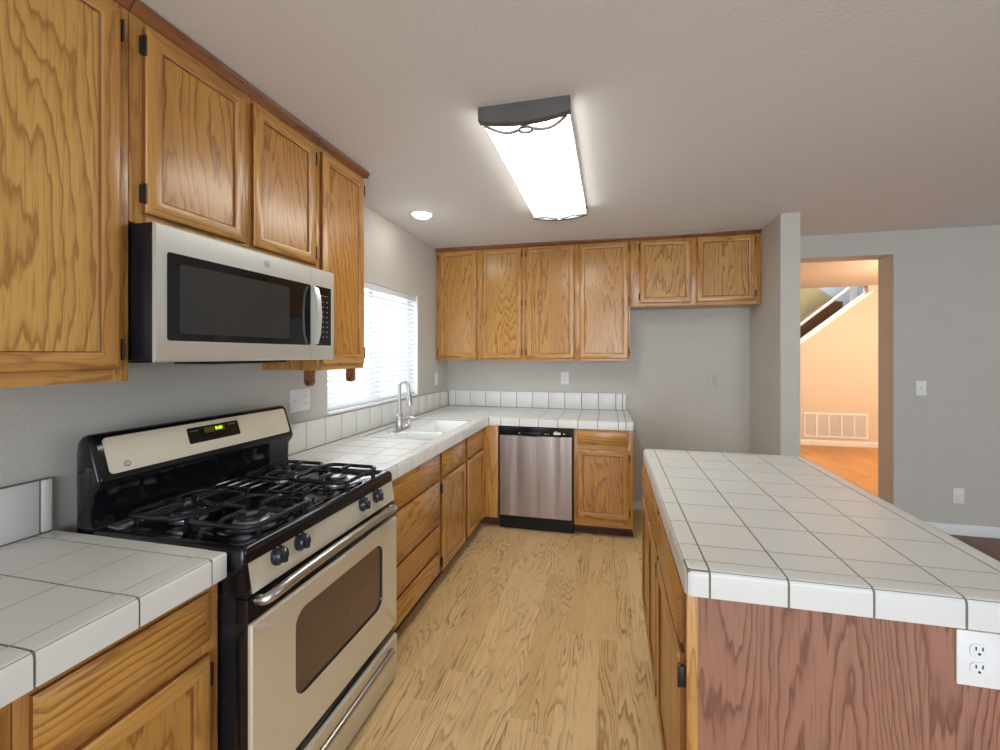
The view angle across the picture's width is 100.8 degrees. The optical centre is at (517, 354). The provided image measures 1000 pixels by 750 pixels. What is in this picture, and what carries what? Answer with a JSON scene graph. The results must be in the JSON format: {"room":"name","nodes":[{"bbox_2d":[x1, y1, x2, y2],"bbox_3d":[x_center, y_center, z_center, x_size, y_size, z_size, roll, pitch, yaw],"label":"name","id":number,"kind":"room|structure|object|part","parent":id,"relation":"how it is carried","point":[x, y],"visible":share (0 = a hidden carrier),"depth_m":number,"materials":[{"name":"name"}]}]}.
{"room":"kitchen","nodes":[
{"label":"kitchen","id":0,"kind":"room"},
{"bbox_2d":[0,206,446,532],"bbox_3d":[-1.584,0.212,0.705,0.140,2.445,7.680,0,0,13],"label":"wall","id":1,"kind":"structure","parent":0,"point":[42,428],"depth_m":1.55,"materials":[{"name":"beige paint"}]},
{"bbox_2d":[0,0,133,387],"bbox_3d":[-1.333,-0.466,0.761,0.325,1.080,0.899,0,0,13],"label":"upper cabinet","id":2,"kind":"object","parent":1,"relation":"attached to","point":[64,63],"visible":1,"depth_m":1.02,"materials":[{"name":"brown wood"}]},
{"bbox_3d":[-1.144,-0.455,0.934,0.004,0.894,0.326,0,0,13],"label":"door panel","id":3,"kind":"part","parent":2,"relation":"part of","materials":[{"name":"brown wood"}]},
{"bbox_3d":[-1.186,-0.989,0.728,0.024,0.034,0.899,0,0,13],"label":"crown moulding","id":4,"kind":"part","parent":2,"relation":"part of","materials":[{"name":"brown wood"}]},
{"bbox_2d":[128,0,319,267],"bbox_3d":[-1.150,-0.692,1.574,0.325,0.628,0.763,0,0,13],"label":"upper cabinet","id":5,"kind":"object","parent":1,"relation":"attached to","point":[210,154],"visible":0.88,"depth_m":1.40,"materials":[{"name":"brown wood"}]},
{"bbox_3d":[-1.045,-0.680,1.366,0.019,0.540,0.338,0,0,13],"label":"door","id":6,"kind":"part","parent":5,"relation":"part of","materials":[{"name":"brown wood"}]},
{"bbox_3d":[-1.047,-0.680,1.366,0.004,0.442,0.240,0,0,13],"label":"door panel","id":7,"kind":"part","parent":5,"relation":"part of","materials":[{"name":"brown wood"}]},
{"bbox_3d":[-1.004,-0.989,1.540,0.024,0.034,0.763,0,0,13],"label":"crown moulding","id":8,"kind":"part","parent":5,"relation":"part of","materials":[{"name":"brown wood"}]},
{"bbox_2d":[128,221,333,363],"bbox_3d":[-1.096,-0.170,1.562,0.436,0.404,0.758,0,0,13],"label":"microwave","id":9,"kind":"object","parent":5,"relation":"attached to","point":[193,298],"visible":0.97,"depth_m":1.33,"materials":[{"name":"silver metal"}]},
{"bbox_3d":[-0.851,-0.165,1.750,0.040,0.250,0.026,0,0,13],"label":"handle","id":10,"kind":"part","parent":9,"relation":"part of","materials":[{"name":"silver metal"}]},
{"bbox_3d":[-0.863,-0.174,1.822,0.015,0.394,0.148,0,0,13],"label":"control panel","id":11,"kind":"part","parent":9,"relation":"part of","materials":[{"name":"silver metal"}]},
{"bbox_3d":[-0.854,-0.168,1.825,0.002,0.256,0.095,0,0,13],"label":"control glass","id":12,"kind":"part","parent":9,"relation":"part of","materials":[{"name":"black glass"}]},
{"bbox_3d":[-0.963,-0.680,1.730,0.019,0.540,0.336,0,0,13],"label":"door","id":13,"kind":"part","parent":5,"relation":"part of","materials":[{"name":"brown wood"}]},
{"bbox_3d":[-0.965,-0.680,1.730,0.004,0.442,0.238,0,0,13],"label":"door panel","id":14,"kind":"part","parent":5,"relation":"part of","materials":[{"name":"brown wood"}]},
{"bbox_2d":[289,388,309,412],"bbox_3d":[-1.162,0.246,2.221,0.017,0.120,0.147,0,0,13],"label":"electrical outlet","id":15,"kind":"object","parent":1,"relation":"attached to","point":[299,399],"visible":1,"depth_m":2.22,"materials":[{"name":"white plastic"}]},
{"bbox_2d":[262,137,369,385],"bbox_3d":[-1.022,-0.428,2.142,0.325,1.155,0.398,0,0,13],"label":"upper cabinet","id":16,"kind":"object","parent":1,"relation":"attached to","point":[340,187],"visible":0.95,"depth_m":2.07,"materials":[{"name":"brown wood"}]},
{"bbox_3d":[-0.899,-0.466,2.102,0.019,1.080,0.374,0,0,13],"label":"frame","id":17,"kind":"part","parent":16,"relation":"part of","materials":[{"name":"brown wood"}]},
{"bbox_3d":[-0.879,-0.452,2.103,0.019,0.997,0.332,0,0,13],"label":"door","id":18,"kind":"part","parent":16,"relation":"part of","materials":[{"name":"brown wood"}]},
{"bbox_3d":[-1.022,-0.989,2.142,0.324,0.034,0.398,0,0,13],"label":"crown moulding","id":19,"kind":"part","parent":16,"relation":"part of","materials":[{"name":"brown wood"}]},
{"bbox_3d":[-0.881,-0.452,2.103,0.004,0.899,0.234,0,0,13],"label":"door panel","id":20,"kind":"part","parent":16,"relation":"part of","materials":[{"name":"brown wood"}]},
{"bbox_2d":[327,279,418,414],"bbox_3d":[-1.050,-0.075,3.030,0.142,0.870,1.180,0,0,13],"label":"window","id":21,"kind":"structure","parent":1,"relation":"in","point":[414,312],"depth_m":3.30,"materials":[{"name":"white paint"}]},
{"bbox_3d":[-1.098,-0.075,3.041,0.006,0.810,1.120,0,0,13],"label":"glass","id":22,"kind":"part","parent":21,"relation":"part of","materials":[{"name":"white"}]},
{"bbox_2d":[328,281,415,410],"bbox_3d":[-1.026,-0.082,3.024,0.065,0.841,1.156,0,0,13],"label":"window blind","id":23,"kind":"object","parent":21,"relation":"attached to","point":[347,402],"visible":0.61,"depth_m":3.07,"materials":[{"name":"white paint"}]},
{"bbox_3d":[-1.130,-0.075,2.597,0.050,0.810,0.002,0,0,13],"label":"ladder cord","id":24,"kind":"part","parent":23,"relation":"part of","materials":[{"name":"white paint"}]},
{"bbox_3d":[-1.033,0.331,3.026,0.040,0.015,1.148,0,0,13],"label":"rail","id":25,"kind":"part","parent":23,"relation":"part of","materials":[{"name":"white paint"}]},
{"bbox_3d":[-1.027,0.350,3.024,0.096,0.018,1.178,0,0,13],"label":"sill","id":26,"kind":"part","parent":21,"relation":"part of","materials":[{"name":"white paint"}]},
{"bbox_2d":[435,372,438,384],"bbox_3d":[-0.772,0.234,3.977,0.008,0.122,0.076,0,0,13],"label":"light switch","id":27,"kind":"object","parent":1,"relation":"attached to","point":[436,373],"visible":1,"depth_m":3.97,"materials":[{"name":"white plastic"}]},
{"bbox_2d":[139,0,999,248],"bbox_3d":[1.840,-1.060,-0.066,7.120,0.100,7.680,0,0,13],"label":"ceiling","id":28,"kind":"structure","parent":0,"point":[688,116],"depth_m":1.63,"materials":[{"name":"white paint"}]},
{"bbox_2d":[408,209,435,218],"bbox_3d":[-0.681,-0.993,2.962,0.192,0.034,0.192,0,0,13],"label":"recessed light","id":29,"kind":"object","parent":28,"relation":"in","point":[418,213],"visible":1,"depth_m":2.92,"materials":[{"name":"white paint"}]},
{"bbox_2d":[478,95,587,220],"bbox_3d":[0.161,-0.966,2.265,0.376,0.087,1.260,0,0,13],"label":"ceiling light","id":30,"kind":"object","parent":28,"relation":"attached to","point":[535,139],"visible":1,"depth_m":1.93,"materials":[{"name":"white paint"}]},
{"bbox_3d":[0.335,-0.993,2.229,0.003,0.034,1.202,0,0,13],"label":"rail","id":31,"kind":"part","parent":30,"relation":"part of","materials":[{"name":"white paint"}]},
{"bbox_2d":[346,445,999,749],"bbox_3d":[2.369,1.484,2.285,7.120,0.100,12.500,0,0,13],"label":"floor","id":32,"kind":"structure","parent":0,"point":[527,639],"depth_m":2.02,"materials":[{"name":"brown wood"}]},
{"bbox_2d":[0,703,10,749],"bbox_3d":[-1.263,1.010,0.371,0.629,0.850,0.849,0,0,13],"label":"base cabinet","id":33,"kind":"object","parent":32,"relation":"on","point":[5,712],"visible":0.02,"depth_m":0.71,"materials":[{"name":"brown wood"}]},
{"bbox_2d":[0,477,226,707],"bbox_3d":[-1.209,0.474,0.574,0.646,0.220,1.206,0,0,13],"label":"countertop","id":34,"kind":"structure","parent":33,"relation":"on","point":[66,597],"depth_m":0.94,"materials":[{"name":"white tile"}]},
{"bbox_2d":[11,582,217,749],"bbox_3d":[-1.127,1.010,0.976,0.629,0.850,0.387,0,0,13],"label":"base cabinet","id":35,"kind":"object","parent":32,"relation":"on","point":[155,687],"visible":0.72,"depth_m":0.91,"materials":[{"name":"brown wood"}]},
{"bbox_3d":[-0.831,1.045,0.903,0.019,0.549,0.334,0,0,13],"label":"door","id":36,"kind":"part","parent":35,"relation":"part of","materials":[{"name":"brown wood"}]},
{"bbox_3d":[-0.832,1.045,0.904,0.004,0.451,0.236,0,0,13],"label":"door panel","id":37,"kind":"part","parent":35,"relation":"part of","materials":[{"name":"brown wood"}]},
{"bbox_2d":[77,405,397,749],"bbox_3d":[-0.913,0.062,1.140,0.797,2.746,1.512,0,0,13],"label":"gas range","id":38,"kind":"object","parent":32,"relation":"on","point":[307,597],"visible":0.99,"depth_m":1.35,"materials":[{"name":"silver metal"}]},
{"bbox_3d":[-1.074,0.519,1.354,0.104,0.019,0.104,0,0,13],"label":"burner","id":39,"kind":"part","parent":38,"relation":"part of","materials":[{"name":"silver metal"}]},
{"bbox_3d":[-0.756,0.599,1.106,0.099,0.092,0.016,0,0,13],"label":"trim","id":40,"kind":"part","parent":38,"relation":"part of","materials":[{"name":"black metal"}]},
{"bbox_2d":[93,464,391,565],"bbox_3d":[-0.898,0.534,1.519,0.540,0.044,0.766,0,0,13],"label":"cooktop","id":41,"kind":"object","parent":38,"relation":"in","point":[242,547],"depth_m":1.30,"materials":[{"name":"black metal"}]},
{"bbox_3d":[-0.835,0.519,1.300,0.104,0.019,0.104,0,0,13],"label":"burner","id":42,"kind":"part","parent":38,"relation":"part of","materials":[{"name":"silver metal"}]},
{"bbox_3d":[-0.681,0.582,1.197,0.037,0.055,0.055,0,0,13],"label":"knob","id":43,"kind":"part","parent":38,"relation":"part of","materials":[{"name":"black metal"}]},
{"bbox_3d":[-0.984,0.519,1.754,0.104,0.019,0.104,0,0,13],"label":"burner","id":44,"kind":"part","parent":38,"relation":"part of","materials":[{"name":"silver metal"}]},
{"bbox_3d":[-0.661,0.582,1.285,0.037,0.055,0.055,0,0,13],"label":"knob","id":45,"kind":"part","parent":38,"relation":"part of","materials":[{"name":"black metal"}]},
{"bbox_3d":[-0.647,0.918,1.463,0.044,0.537,0.760,0,0,13],"label":"oven door","id":46,"kind":"part","parent":38,"relation":"part of","materials":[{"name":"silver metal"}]},
{"bbox_3d":[-0.672,0.596,1.477,0.100,0.087,0.742,0,0,13],"label":"control panel","id":47,"kind":"part","parent":38,"relation":"part of","materials":[{"name":"silver metal"}]},
{"bbox_3d":[-0.597,0.649,1.441,0.066,0.055,0.704,0,0,13],"label":"handle","id":48,"kind":"part","parent":38,"relation":"part of","materials":[{"name":"silver metal"}]},
{"bbox_3d":[-0.745,0.519,1.700,0.104,0.019,0.104,0,0,13],"label":"burner","id":49,"kind":"part","parent":38,"relation":"part of","materials":[{"name":"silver metal"}]},
{"bbox_3d":[-0.674,1.304,1.469,0.100,0.226,0.760,0,0,13],"label":"drawer","id":50,"kind":"part","parent":38,"relation":"part of","materials":[{"name":"silver metal"}]},
{"bbox_3d":[-0.603,1.262,1.441,0.059,0.058,0.660,0,0,13],"label":"handle","id":51,"kind":"part","parent":38,"relation":"part of","materials":[{"name":"silver metal"}]},
{"bbox_3d":[-0.588,0.582,1.609,0.037,0.055,0.055,0,0,13],"label":"knob","id":52,"kind":"part","parent":38,"relation":"part of","materials":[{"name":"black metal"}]},
{"bbox_3d":[-0.568,0.582,1.701,0.037,0.055,0.055,0,0,13],"label":"knob","id":53,"kind":"part","parent":38,"relation":"part of","materials":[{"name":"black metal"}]},
{"bbox_2d":[392,454,438,632],"bbox_3d":[-0.840,1.010,2.250,0.629,0.850,0.677,0,0,13],"label":"base cabinet","id":54,"kind":"object","parent":32,"relation":"on","point":[416,492],"visible":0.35,"depth_m":2.19,"materials":[{"name":"brown wood"}]},
{"bbox_3d":[-0.543,0.671,2.182,0.019,0.150,0.649,0,0,13],"label":"drawer","id":55,"kind":"part","parent":54,"relation":"part of","materials":[{"name":"brown wood"}]},
{"bbox_3d":[-0.561,0.960,2.187,0.019,0.750,0.677,0,0,13],"label":"frame","id":56,"kind":"part","parent":54,"relation":"part of","materials":[{"name":"brown wood"}]},
{"bbox_3d":[-0.543,1.258,2.182,0.019,0.130,0.649,0,0,13],"label":"drawer","id":57,"kind":"part","parent":54,"relation":"part of","materials":[{"name":"brown wood"}]},
{"bbox_3d":[-0.543,0.891,2.182,0.019,0.250,0.649,0,0,13],"label":"drawer","id":58,"kind":"part","parent":54,"relation":"part of","materials":[{"name":"brown wood"}]},
{"bbox_3d":[-0.543,1.105,2.182,0.019,0.144,0.649,0,0,13],"label":"drawer","id":59,"kind":"part","parent":54,"relation":"part of","materials":[{"name":"brown wood"}]},
{"bbox_2d":[429,425,499,588],"bbox_3d":[-0.602,1.010,3.073,0.733,0.850,1.029,0,0,13],"label":"base cabinet","id":60,"kind":"object","parent":32,"relation":"on","point":[468,469],"visible":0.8,"depth_m":2.99,"materials":[{"name":"brown wood"}]},
{"bbox_3d":[-0.417,0.676,2.739,0.019,0.148,0.412,0,0,13],"label":"drawer","id":61,"kind":"part","parent":60,"relation":"part of","materials":[{"name":"brown wood"}]},
{"bbox_3d":[-0.417,1.048,2.739,0.019,0.558,0.412,0,0,13],"label":"door","id":62,"kind":"part","parent":60,"relation":"part of","materials":[{"name":"brown wood"}]},
{"bbox_3d":[-0.419,1.048,2.739,0.004,0.460,0.314,0,0,13],"label":"door panel","id":63,"kind":"part","parent":60,"relation":"part of","materials":[{"name":"brown wood"}]},
{"bbox_2d":[288,390,633,480],"bbox_3d":[-0.088,0.475,2.918,1.803,0.219,2.301,0,0,13],"label":"countertop","id":64,"kind":"structure","parent":60,"relation":"on","point":[340,438],"depth_m":3.19,"materials":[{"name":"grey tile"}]},
{"bbox_2d":[388,380,412,432],"bbox_3d":[-0.780,0.352,2.869,0.139,0.348,0.256,0,0,13],"label":"faucet","id":65,"kind":"object","parent":64,"relation":"on","point":[409,402],"visible":1,"depth_m":2.85,"materials":[{"name":"silver metal"}]},
{"bbox_3d":[-0.819,0.521,2.875,0.060,0.009,0.250,0,0,13],"label":"plate","id":66,"kind":"part","parent":65,"relation":"part of","materials":[{"name":"silver metal"}]},
{"bbox_3d":[-0.783,0.307,2.862,0.099,0.258,0.023,0,0,21],"label":"spout","id":67,"kind":"part","parent":65,"relation":"part of","materials":[{"name":"silver metal"}]},
{"bbox_2d":[367,419,469,438],"bbox_3d":[-0.670,0.618,2.950,0.472,0.185,0.747,0,0,13],"label":"sink","id":68,"kind":"object","parent":64,"relation":"in","point":[419,428],"visible":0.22,"depth_m":3.05,"materials":[{"name":"white ceramic"}]},
{"bbox_2d":[405,416,415,425],"bbox_3d":[-0.785,0.490,3.047,0.081,0.071,0.040,0,0,13],"label":"soap dispenser","id":69,"kind":"object","parent":68,"relation":"on","point":[407,421],"visible":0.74,"depth_m":3.04,"materials":[{"name":"silver metal"}]},
{"bbox_3d":[-0.386,0.960,2.964,0.019,0.750,0.911,0,0,13],"label":"frame","id":70,"kind":"part","parent":60,"relation":"part of","materials":[{"name":"brown wood"}]},
{"bbox_3d":[-0.319,0.676,3.179,0.019,0.148,0.390,0,0,13],"label":"drawer","id":71,"kind":"part","parent":60,"relation":"part of","materials":[{"name":"brown wood"}]},
{"bbox_3d":[-0.319,1.048,3.179,0.019,0.558,0.390,0,0,13],"label":"door","id":72,"kind":"part","parent":60,"relation":"part of","materials":[{"name":"brown wood"}]},
{"bbox_3d":[-0.320,1.048,3.179,0.004,0.460,0.292,0,0,13],"label":"door panel","id":73,"kind":"part","parent":60,"relation":"part of","materials":[{"name":"brown wood"}]},
{"bbox_2d":[500,425,574,532],"bbox_3d":[0.220,1.007,3.654,0.606,0.843,0.674,0,0,13],"label":"dishwasher","id":74,"kind":"object","parent":32,"relation":"on","point":[537,463],"visible":0.9,"depth_m":3.33,"materials":[{"name":"silver metal"}]},
{"bbox_3d":[0.111,0.638,3.338,0.150,0.020,0.006,0,0,13],"label":"pocket handle","id":75,"kind":"part","parent":74,"relation":"part of","materials":[{"name":"black plastic"}]},
{"bbox_2d":[574,428,632,536],"bbox_3d":[0.746,1.010,3.553,0.457,0.850,0.695,0,0,13],"label":"base cabinet","id":76,"kind":"object","parent":32,"relation":"on","point":[603,459],"visible":0.94,"depth_m":3.23,"materials":[{"name":"brown wood"}]},
{"bbox_3d":[0.664,0.652,3.225,0.392,0.108,0.019,0,0,13],"label":"drawer","id":77,"kind":"part","parent":76,"relation":"part of","materials":[{"name":"brown wood"}]},
{"bbox_3d":[0.667,1.014,3.225,0.398,0.536,0.019,0,0,13],"label":"door","id":78,"kind":"part","parent":76,"relation":"part of","materials":[{"name":"brown wood"}]},
{"bbox_3d":[0.668,1.014,3.226,0.300,0.438,0.004,0,0,13],"label":"door panel","id":79,"kind":"part","parent":76,"relation":"part of","materials":[{"name":"brown wood"}]},
{"bbox_2d":[642,463,999,749],"bbox_3d":[0.903,1.010,1.564,0.741,0.850,1.256,0,0,13],"label":"base cabinet","id":80,"kind":"object","parent":32,"relation":"on","point":[727,675],"visible":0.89,"depth_m":0.98,"materials":[{"name":"brown wood"}]},
{"bbox_3d":[0.650,1.041,2.075,0.004,0.459,0.237,0,0,13],"label":"door panel","id":81,"kind":"part","parent":80,"relation":"part of","materials":[{"name":"brown wood"}]},
{"bbox_3d":[0.648,1.041,2.076,0.019,0.557,0.335,0,0,13],"label":"door","id":82,"kind":"part","parent":80,"relation":"part of","materials":[{"name":"brown wood"}]},
{"bbox_3d":[0.609,0.661,1.904,0.019,0.146,0.687,0,0,13],"label":"drawer","id":83,"kind":"part","parent":80,"relation":"part of","materials":[{"name":"brown wood"}]},
{"bbox_3d":[0.573,1.041,1.733,0.004,0.459,0.239,0,0,13],"label":"door panel","id":84,"kind":"part","parent":80,"relation":"part of","materials":[{"name":"brown wood"}]},
{"bbox_3d":[0.571,1.041,1.733,0.019,0.557,0.337,0,0,13],"label":"door","id":85,"kind":"part","parent":80,"relation":"part of","materials":[{"name":"brown wood"}]},
{"bbox_3d":[0.474,1.041,1.294,0.004,0.459,0.392,0,0,13],"label":"door panel","id":86,"kind":"part","parent":80,"relation":"part of","materials":[{"name":"brown wood"}]},
{"bbox_3d":[0.472,0.663,1.295,0.019,0.149,0.490,0,0,13],"label":"drawer","id":87,"kind":"part","parent":80,"relation":"part of","materials":[{"name":"brown wood"}]},
{"bbox_3d":[0.472,1.041,1.295,0.019,0.557,0.490,0,0,13],"label":"door","id":88,"kind":"part","parent":80,"relation":"part of","materials":[{"name":"brown wood"}]},
{"bbox_3d":[0.570,0.960,1.643,0.019,0.750,1.247,0,0,13],"label":"frame","id":89,"kind":"part","parent":80,"relation":"part of","materials":[{"name":"brown wood"}]},
{"bbox_2d":[643,449,999,632],"bbox_3d":[0.935,0.552,1.561,0.784,0.065,1.320,0,0,13],"label":"countertop","id":90,"kind":"structure","parent":80,"relation":"on","point":[771,530],"depth_m":1.13,"materials":[{"name":"white tile"}]},
{"bbox_3d":[0.788,1.010,0.952,0.696,0.850,0.006,0,0,13],"label":"panel","id":91,"kind":"part","parent":80,"relation":"part of","materials":[{"name":"brown wood"}]},
{"bbox_2d":[955,628,999,689],"bbox_3d":[0.999,0.660,0.897,0.078,0.120,0.008,0,0,13],"label":"electrical outlet","id":92,"kind":"object","parent":80,"relation":"attached to","point":[977,653],"visible":1,"depth_m":0.89,"materials":[{"name":"white plastic"}]},
{"bbox_2d":[969,644,988,657],"bbox_3d":[0.998,0.641,0.894,0.033,0.029,0.002,0,0,13],"label":"receptacle","id":93,"kind":"object","parent":92,"relation":"attached to","point":[975,650],"depth_m":0.89,"materials":[{"name":"white plastic"}]},
{"bbox_2d":[969,662,988,676],"bbox_3d":[0.998,0.680,0.894,0.033,0.029,0.002,0,0,13],"label":"receptacle","id":94,"kind":"object","parent":92,"relation":"attached to","point":[976,669],"depth_m":0.89,"materials":[{"name":"white plastic"}]},
{"bbox_2d":[800,301,842,337],"bbox_3d":[4.435,0.270,7.432,2.250,2.330,0.450,0,0,13],"label":"staircase","id":95,"kind":"structure","parent":32,"relation":"on","point":[832,308],"depth_m":7.05,"materials":[{"name":"brown wood"}]},
{"bbox_2d":[800,287,856,325],"bbox_3d":[4.691,-0.433,7.052,1.915,1.704,0.100,0,0,13],"label":"stair handrail","id":96,"kind":"object","parent":95,"relation":"attached to","point":[853,290],"visible":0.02,"depth_m":6.88,"materials":[{"name":"white paint"}]},
{"bbox_3d":[5.576,-0.875,6.853,0.100,0.820,0.100,0,0,13],"label":"post","id":97,"kind":"part","parent":96,"relation":"part of","materials":[{"name":"white paint"}]},
{"bbox_2d":[447,225,999,526],"bbox_3d":[2.720,0.212,3.570,7.000,2.445,0.200,0,0,13],"label":"wall","id":98,"kind":"structure","parent":0,"point":[939,289],"depth_m":3.38,"materials":[{"name":"beige paint"}]},
{"bbox_2d":[435,243,523,360],"bbox_3d":[-0.329,-0.476,3.997,0.859,1.066,0.305,0,0,13],"label":"upper cabinet","id":99,"kind":"object","parent":98,"relation":"attached to","point":[480,289],"visible":0.98,"depth_m":3.86,"materials":[{"name":"brown wood"}]},
{"bbox_3d":[-0.562,-0.469,3.904,0.380,1.010,0.019,0,0,13],"label":"door","id":100,"kind":"part","parent":99,"relation":"part of","materials":[{"name":"brown wood"}]},
{"bbox_3d":[-0.562,-0.469,3.906,0.282,0.912,0.004,0,0,13],"label":"door panel","id":101,"kind":"part","parent":99,"relation":"part of","materials":[{"name":"brown wood"}]},
{"bbox_3d":[-0.360,-0.993,3.860,0.859,0.034,0.024,0,0,13],"label":"crown moulding","id":102,"kind":"part","parent":99,"relation":"part of","materials":[{"name":"brown wood"}]},
{"bbox_3d":[-0.147,-0.469,3.811,0.376,1.010,0.019,0,0,13],"label":"door","id":103,"kind":"part","parent":99,"relation":"part of","materials":[{"name":"brown wood"}]},
{"bbox_3d":[-0.146,-0.469,3.812,0.278,0.912,0.004,0,0,13],"label":"door panel","id":104,"kind":"part","parent":99,"relation":"part of","materials":[{"name":"brown wood"}]},
{"bbox_2d":[561,372,568,384],"bbox_3d":[0.457,0.229,3.972,0.076,0.120,0.008,0,0,13],"label":"electrical outlet","id":105,"kind":"object","parent":98,"relation":"attached to","point":[564,375],"visible":1,"depth_m":3.97,"materials":[{"name":"white plastic"}]},
{"bbox_2d":[524,237,630,360],"bbox_3d":[0.549,-0.476,3.800,0.937,1.066,0.305,0,0,13],"label":"upper cabinet","id":106,"kind":"object","parent":98,"relation":"attached to","point":[577,292],"visible":1,"depth_m":3.66,"materials":[{"name":"brown wood"}]},
{"bbox_3d":[0.294,-0.469,3.712,0.432,1.010,0.019,0,0,13],"label":"door","id":107,"kind":"part","parent":106,"relation":"part of","materials":[{"name":"brown wood"}]},
{"bbox_3d":[0.294,-0.469,3.713,0.334,0.912,0.004,0,0,13],"label":"door panel","id":108,"kind":"part","parent":106,"relation":"part of","materials":[{"name":"brown wood"}]},
{"bbox_3d":[0.518,-0.993,3.663,0.937,0.034,0.024,0,0,13],"label":"crown moulding","id":109,"kind":"part","parent":106,"relation":"part of","materials":[{"name":"brown wood"}]},
{"bbox_3d":[0.754,-0.469,3.608,0.420,1.010,0.019,0,0,13],"label":"door","id":110,"kind":"part","parent":106,"relation":"part of","materials":[{"name":"brown wood"}]},
{"bbox_3d":[0.755,-0.469,3.610,0.322,0.912,0.004,0,0,13],"label":"door panel","id":111,"kind":"part","parent":106,"relation":"part of","materials":[{"name":"brown wood"}]},
{"bbox_2d":[630,229,761,309],"bbox_3d":[1.505,-0.710,3.584,1.018,0.599,0.305,0,0,13],"label":"upper cabinet","id":112,"kind":"object","parent":98,"relation":"attached to","point":[719,269],"visible":0.99,"depth_m":3.45,"materials":[{"name":"brown wood"}]},
{"bbox_3d":[1.252,-0.706,3.496,0.412,0.536,0.019,0,0,13],"label":"door","id":113,"kind":"part","parent":112,"relation":"part of","materials":[{"name":"brown wood"}]},
{"bbox_3d":[1.252,-0.706,3.498,0.314,0.438,0.004,0,0,13],"label":"door panel","id":114,"kind":"part","parent":112,"relation":"part of","materials":[{"name":"brown wood"}]},
{"bbox_3d":[1.474,-0.993,3.447,1.018,0.034,0.024,0,0,13],"label":"crown moulding","id":115,"kind":"part","parent":112,"relation":"part of","materials":[{"name":"brown wood"}]},
{"bbox_3d":[1.710,-0.706,3.394,0.339,0.438,0.004,0,0,13],"label":"door panel","id":116,"kind":"part","parent":112,"relation":"part of","materials":[{"name":"brown wood"}]},
{"bbox_3d":[1.710,-0.706,3.393,0.437,0.536,0.019,0,0,13],"label":"door","id":117,"kind":"part","parent":112,"relation":"part of","materials":[{"name":"brown wood"}]},
{"bbox_2d":[708,373,717,386],"bbox_3d":[1.742,0.229,3.683,0.078,0.120,0.008,0,0,13],"label":"electrical outlet","id":118,"kind":"object","parent":98,"relation":"attached to","point":[712,377],"visible":1,"depth_m":3.68,"materials":[{"name":"grey plastic"}]},
{"bbox_2d":[633,501,999,538],"bbox_3d":[3.577,1.392,3.267,5.195,0.085,0.014,0,0,13],"label":"baseboard","id":119,"kind":"structure","parent":98,"relation":"attached to","point":[951,529],"depth_m":3.27,"materials":[{"name":"white paint"}]},
{"bbox_2d":[916,381,925,395],"bbox_3d":[3.262,0.274,3.336,0.070,0.118,0.017,0,0,13],"label":"light switch","id":120,"kind":"object","parent":98,"relation":"attached to","point":[920,385],"visible":1,"depth_m":3.34,"materials":[{"name":"white plastic"}]},
{"bbox_2d":[953,488,963,503],"bbox_3d":[3.506,1.125,3.286,0.074,0.120,0.008,0,0,13],"label":"electrical outlet","id":121,"kind":"object","parent":98,"relation":"attached to","point":[958,493],"visible":1,"depth_m":3.28,"materials":[{"name":"white plastic"}]},
{"bbox_2d":[750,212,799,455],"bbox_3d":[2.025,0.212,3.280,0.126,2.445,0.670,0,0,13],"label":"wall","id":122,"kind":"structure","parent":0,"point":[775,322],"depth_m":3.04,"materials":[{"name":"beige paint"}]},
{"bbox_2d":[800,288,843,318],"bbox_3d":[4.360,-0.566,7.782,3.150,4.000,0.100,0,0,13],"label":"wall","id":123,"kind":"structure","parent":0,"point":[810,298],"depth_m":7.51,"materials":[{"name":"brown paint"}]},
{"bbox_2d":[800,285,877,441],"bbox_3d":[4.893,-0.566,7.304,4.400,4.000,1.600,0,0,13],"label":"wall","id":124,"kind":"structure","parent":0,"point":[839,362],"depth_m":6.44,"materials":[{"name":"beige paint"}]},
{"bbox_2d":[803,412,867,439],"bbox_3d":[4.970,1.115,6.460,0.880,0.390,0.012,0,0,13],"label":"air vent","id":125,"kind":"object","parent":124,"relation":"in","point":[817,425],"visible":1,"depth_m":6.46,"materials":[{"name":"white metal"}]},
{"bbox_2d":[800,289,872,343],"bbox_3d":[4.033,0.205,6.736,2.950,2.423,0.165,0,0,13],"label":"trim","id":126,"kind":"structure","parent":124,"relation":"attached to","point":[862,296],"depth_m":6.48,"materials":[{"name":"white paint"}]},
{"bbox_2d":[800,439,877,447],"bbox_3d":[4.716,1.392,6.516,4.400,0.085,0.015,0,0,13],"label":"baseboard","id":127,"kind":"structure","parent":124,"relation":"attached to","point":[802,442],"depth_m":6.44,"materials":[{"name":"white paint"}]},
{"bbox_2d":[800,260,877,287],"bbox_3d":[4.328,-1.115,5.022,4.500,0.100,3.340,0,0,13],"label":"ceiling","id":128,"kind":"structure","parent":0,"point":[860,273],"depth_m":5.51,"materials":[{"name":"beige paint"}]}
]}

